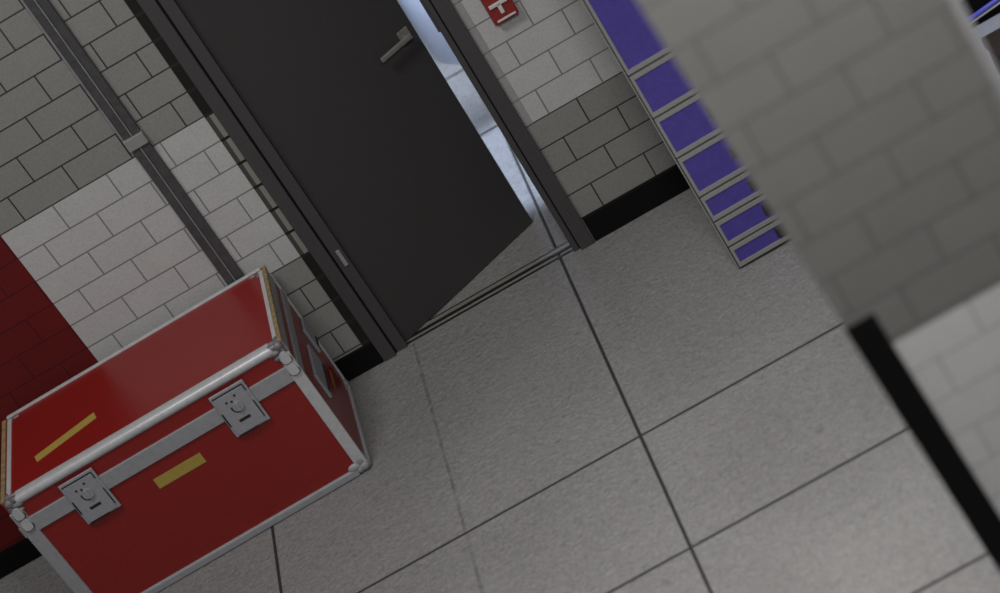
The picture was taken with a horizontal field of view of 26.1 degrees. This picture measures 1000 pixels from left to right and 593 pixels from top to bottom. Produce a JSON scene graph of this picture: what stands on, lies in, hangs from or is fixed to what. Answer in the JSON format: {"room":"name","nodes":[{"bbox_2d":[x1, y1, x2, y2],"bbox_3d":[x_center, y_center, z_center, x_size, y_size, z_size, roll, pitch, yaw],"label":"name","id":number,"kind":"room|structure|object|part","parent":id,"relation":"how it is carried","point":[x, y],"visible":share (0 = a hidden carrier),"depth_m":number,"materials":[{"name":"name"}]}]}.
{"room":"backstage corridor","nodes":[
{"label":"backstage corridor","id":0,"kind":"room"},
{"bbox_2d":[397,0,459,64],"bbox_3d":[-0.535,-2.366,9.687,0.960,2.600,0.960,-30,29,5],"label":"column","id":1,"kind":"structure","parent":0,"point":[433,40],"depth_m":10.07,"materials":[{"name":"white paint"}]},
{"bbox_2d":[0,0,964,551],"bbox_3d":[-0.473,-1.090,7.687,6.000,2.600,0.160,-30,29,5],"label":"wall","id":2,"kind":"structure","parent":0,"point":[95,258],"depth_m":7.88,"materials":[{"name":"brick"}]},
{"bbox_2d":[20,0,244,284],"bbox_3d":[-1.236,-0.451,7.765,0.084,2.300,0.040,-30,29,5],"label":"conduit","id":3,"kind":"object","parent":2,"relation":"attached to","point":[43,12],"visible":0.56,"depth_m":7.67,"materials":[{"name":"grey metal"}]},
{"bbox_2d":[0,342,382,578],"bbox_3d":[-1.470,0.778,8.392,2.304,0.102,0.012,-30,29,5],"label":"baseboard","id":4,"kind":"structure","parent":2,"relation":"attached to","point":[364,358],"depth_m":8.31,"materials":[{"name":"black rubber"}]},
{"bbox_2d":[124,0,383,360],"bbox_3d":[-0.980,-0.555,7.779,0.036,2.200,0.005,-30,29,5],"label":"trim","id":5,"kind":"structure","parent":2,"relation":"attached to","point":[133,5],"depth_m":7.83,"materials":[{"name":"metal"}]},
{"bbox_2d":[176,0,532,340],"bbox_3d":[-0.608,-0.833,7.940,0.725,2.096,0.091,-44,31,-19],"label":"door","id":6,"kind":"structure","parent":2,"relation":"in","point":[349,95],"depth_m":8.09,"materials":[{"name":"metal"}]},
{"bbox_3d":[-0.393,-0.925,8.037,0.154,0.024,0.039,-44,31,-19],"label":"lever","id":7,"kind":"part","parent":6,"relation":"part of","materials":[{"name":"metal"}]},
{"bbox_3d":[-0.357,-0.976,8.078,0.050,0.056,0.008,-44,31,-19],"label":"handle","id":8,"kind":"part","parent":6,"relation":"part of","materials":[{"name":"metal"}]},
{"bbox_2d":[136,0,594,361],"bbox_3d":[-0.569,-0.822,7.807,0.930,2.180,0.188,-30,29,5],"label":"door frame","id":9,"kind":"structure","parent":2,"relation":"attached to","point":[166,16],"depth_m":7.88,"materials":[{"name":"metal"}]},
{"bbox_3d":[-0.250,-1.002,7.690,0.008,0.142,0.016,-30,29,5],"label":"strike plate","id":10,"kind":"part","parent":9,"relation":"part of","materials":[{"name":"metal"}]},
{"bbox_2d":[451,0,532,126],"bbox_3d":[-0.276,-1.237,7.553,0.028,1.639,0.003,-30,29,5],"label":"trim","id":11,"kind":"structure","parent":2,"relation":"attached to","point":[457,4],"depth_m":7.81,"materials":[{"name":"metal"}]},
{"bbox_2d":[480,0,518,25],"bbox_3d":[-0.017,-1.061,7.675,0.098,0.184,0.042,-30,29,5],"label":"fire alarm","id":12,"kind":"object","parent":2,"relation":"attached to","point":[499,11],"visible":1,"depth_m":7.68,"materials":[{"name":"red plastic"}]},
{"bbox_3d":[0.000,-1.029,7.676,0.072,0.048,0.008,-30,29,5],"label":"pull handle","id":13,"kind":"part","parent":12,"relation":"part of","materials":[{"name":"white plastic"}]},
{"bbox_2d":[582,0,999,240],"bbox_3d":[1.532,-0.930,8.062,2.756,0.113,0.012,-30,29,5],"label":"baseboard","id":14,"kind":"structure","parent":2,"relation":"attached to","point":[670,183],"depth_m":8.16,"materials":[{"name":"black rubber"}]},
{"bbox_2d":[970,0,999,19],"bbox_3d":[1.879,-1.127,8.005,0.652,0.098,0.018,-30,29,5],"label":"cable","id":15,"kind":"object","parent":2,"relation":"attached to","point":[992,2],"visible":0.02,"depth_m":8.01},
{"bbox_2d":[972,1,999,22],"bbox_3d":[1.888,-1.114,8.016,0.651,0.083,0.010,-30,29,5],"label":"cable","id":16,"kind":"object","parent":2,"relation":"attached to","point":[997,3],"visible":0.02,"depth_m":8.03,"materials":[{"name":"white plastic"}]},
{"bbox_2d":[0,4,999,592],"bbox_3d":[0.401,0.267,7.580,7.400,0.120,9.600,-30,29,5],"label":"floor","id":17,"kind":"structure","parent":0,"point":[643,410],"depth_m":7.22,"materials":[{"name":"tile"}]},
{"bbox_2d":[0,265,370,592],"bbox_3d":[-1.162,0.540,7.907,1.167,0.631,0.647,-30,29,4],"label":"flight case","id":18,"kind":"object","parent":17,"relation":"on","point":[230,417],"visible":1,"depth_m":7.68,"materials":[{"name":"red laminate"}]},
{"bbox_3d":[-1.775,0.584,7.804,0.018,0.011,0.551,-30,29,4],"label":"edge trim","id":19,"kind":"part","parent":18,"relation":"part of","materials":[{"name":"metal"}]},
{"bbox_3d":[-1.571,0.954,7.692,0.052,0.544,0.014,-30,29,4],"label":"edge trim","id":20,"kind":"part","parent":18,"relation":"part of","materials":[{"name":"metal"}]},
{"bbox_3d":[-1.445,0.692,7.561,0.040,0.041,0.006,-30,29,4],"label":"turn knob","id":21,"kind":"part","parent":18,"relation":"part of","materials":[{"name":"metal"}]},
{"bbox_3d":[-1.440,0.709,7.577,0.115,0.169,0.003,-30,29,4],"label":"latch plate","id":22,"kind":"part","parent":18,"relation":"part of","materials":[{"name":"metal"}]},
{"bbox_3d":[-1.360,0.185,8.028,1.110,0.033,0.018,-30,29,4],"label":"edge trim","id":23,"kind":"part","parent":18,"relation":"part of","materials":[{"name":"metal"}]},
{"bbox_3d":[-1.245,0.444,7.524,1.060,0.037,0.057,-30,29,4],"label":"edge trim","id":24,"kind":"part","parent":18,"relation":"part of","materials":[{"name":"metal"}]},
{"bbox_3d":[-1.280,0.356,7.794,1.138,0.121,0.600,-30,29,4],"label":"lid","id":25,"kind":"part","parent":18,"relation":"part of","materials":[{"name":"red laminate"}]},
{"bbox_3d":[-0.913,0.382,7.517,0.040,0.041,0.006,-30,29,4],"label":"turn knob","id":26,"kind":"part","parent":18,"relation":"part of","materials":[{"name":"metal"}]},
{"bbox_3d":[-0.908,0.398,7.533,0.115,0.169,0.003,-30,29,4],"label":"latch plate","id":27,"kind":"part","parent":18,"relation":"part of","materials":[{"name":"metal"}]},
{"bbox_3d":[-0.963,0.893,7.794,1.055,0.031,0.018,-30,29,4],"label":"edge trim","id":28,"kind":"part","parent":18,"relation":"part of","materials":[{"name":"metal"}]},
{"bbox_3d":[-0.832,0.033,7.726,0.016,0.011,0.551,-30,29,4],"label":"edge trim","id":29,"kind":"part","parent":18,"relation":"part of","materials":[{"name":"metal"}]},
{"bbox_3d":[-0.800,0.049,7.741,0.009,0.044,0.571,-30,29,4],"label":"edge trim","id":30,"kind":"part","parent":18,"relation":"part of","materials":[{"name":"metal"}]},
{"bbox_3d":[-0.723,0.119,8.138,0.009,0.544,0.016,-30,29,4],"label":"edge trim","id":31,"kind":"part","parent":18,"relation":"part of","materials":[{"name":"metal"}]},
{"bbox_3d":[-0.712,0.143,8.088,0.012,0.116,0.109,-30,29,4],"label":"plate","id":32,"kind":"part","parent":18,"relation":"part of","materials":[{"name":"metal"}]},
{"bbox_3d":[-0.657,0.271,7.840,0.012,0.116,0.235,-30,29,4],"label":"plate","id":33,"kind":"part","parent":18,"relation":"part of","materials":[{"name":"metal"}]},
{"bbox_3d":[-0.624,0.400,7.614,0.045,0.544,0.014,-30,29,4],"label":"edge trim","id":34,"kind":"part","parent":18,"relation":"part of","materials":[{"name":"metal"}]},
{"bbox_3d":[-0.527,0.471,8.025,0.013,0.018,0.581,-30,29,4],"label":"edge trim","id":35,"kind":"part","parent":18,"relation":"part of","materials":[{"name":"metal"}]},
{"bbox_2d":[407,241,572,344],"bbox_3d":[-0.044,-0.016,8.315,0.770,0.004,0.081,-30,29,5],"label":"threshold","id":36,"kind":"object","parent":17,"relation":"on","point":[566,245],"visible":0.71,"depth_m":8.31,"materials":[{"name":"grey metal"}]},
{"bbox_2d":[581,0,787,267],"bbox_3d":[0.631,-0.876,7.500,0.444,1.420,0.684,-30,29,6],"label":"cabinet","id":37,"kind":"object","parent":17,"relation":"on","point":[744,223],"visible":0.35,"depth_m":7.29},
{"bbox_3d":[0.481,-1.040,7.003,0.436,0.537,0.016,-30,29,6],"label":"drawer","id":38,"kind":"part","parent":37,"relation":"part of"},
{"bbox_3d":[0.481,-1.042,7.005,0.415,0.505,0.012,-30,29,6],"label":"drawer","id":39,"kind":"part","parent":37,"relation":"part of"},
{"bbox_3d":[0.657,-0.774,7.179,0.436,0.174,0.016,-30,29,6],"label":"drawer","id":40,"kind":"part","parent":37,"relation":"part of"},
{"bbox_3d":[0.657,-0.775,7.181,0.415,0.142,0.012,-30,29,6],"label":"drawer","id":41,"kind":"part","parent":37,"relation":"part of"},
{"bbox_3d":[0.744,-0.643,7.266,0.436,0.167,0.016,-30,29,6],"label":"drawer","id":42,"kind":"part","parent":37,"relation":"part of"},
{"bbox_3d":[0.744,-0.644,7.268,0.415,0.135,0.012,-30,29,6],"label":"drawer","id":43,"kind":"part","parent":37,"relation":"part of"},
{"bbox_3d":[0.829,-0.515,7.351,0.436,0.167,0.016,-30,29,6],"label":"drawer","id":44,"kind":"part","parent":37,"relation":"part of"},
{"bbox_3d":[0.829,-0.516,7.353,0.415,0.135,0.012,-30,29,6],"label":"drawer","id":45,"kind":"part","parent":37,"relation":"part of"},
{"bbox_3d":[0.899,-0.409,7.421,0.436,0.104,0.016,-30,29,6],"label":"drawer","id":46,"kind":"part","parent":37,"relation":"part of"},
{"bbox_3d":[0.899,-0.410,7.423,0.415,0.072,0.012,-30,29,6],"label":"drawer","id":47,"kind":"part","parent":37,"relation":"part of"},
{"bbox_3d":[0.955,-0.326,7.477,0.436,0.108,0.016,-30,29,6],"label":"drawer","id":48,"kind":"part","parent":37,"relation":"part of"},
{"bbox_3d":[0.955,-0.327,7.479,0.415,0.076,0.012,-30,29,6],"label":"drawer","id":49,"kind":"part","parent":37,"relation":"part of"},
{"bbox_3d":[1.007,-0.248,7.528,0.436,0.088,0.016,-30,29,6],"label":"drawer","id":50,"kind":"part","parent":37,"relation":"part of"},
{"bbox_3d":[1.006,-0.249,7.530,0.415,0.056,0.012,-30,29,6],"label":"drawer","id":51,"kind":"part","parent":37,"relation":"part of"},
{"bbox_2d":[976,13,999,37],"bbox_3d":[1.972,-0.790,7.530,0.730,0.006,1.165,-30,29,5],"label":"floor mat","id":52,"kind":"object","parent":17,"relation":"on","point":[992,24],"visible":0.02,"depth_m":8.00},
{"bbox_2d":[982,28,999,70],"bbox_3d":[1.928,-0.785,7.200,0.462,0.348,0.312,-30,29,5],"label":"storage box","id":53,"kind":"object","parent":52,"relation":"on","point":[992,40],"visible":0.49,"depth_m":7.22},
{"bbox_2d":[636,0,999,514],"bbox_3d":[1.017,-0.015,4.706,0.685,2.502,0.210,-30,29,5],"label":"wall","id":54,"kind":"structure","parent":0,"point":[868,130],"depth_m":4.46,"materials":[{"name":"brick"}]},
{"bbox_2d":[844,313,999,571],"bbox_3d":[1.119,0.505,5.024,0.060,1.333,0.178,-4,40,40],"label":"guard","id":55,"kind":"object","parent":54,"relation":"attached to","point":[867,335],"visible":1,"depth_m":4.85,"materials":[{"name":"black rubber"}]},
{"bbox_2d":[949,0,999,93],"bbox_3d":[1.252,-0.147,4.679,0.040,2.502,0.280,-3,40,42],"label":"trim","id":56,"kind":"structure","parent":54,"relation":"attached to","point":[958,6],"depth_m":4.36,"materials":[{"name":"grey metal"}]}
]}

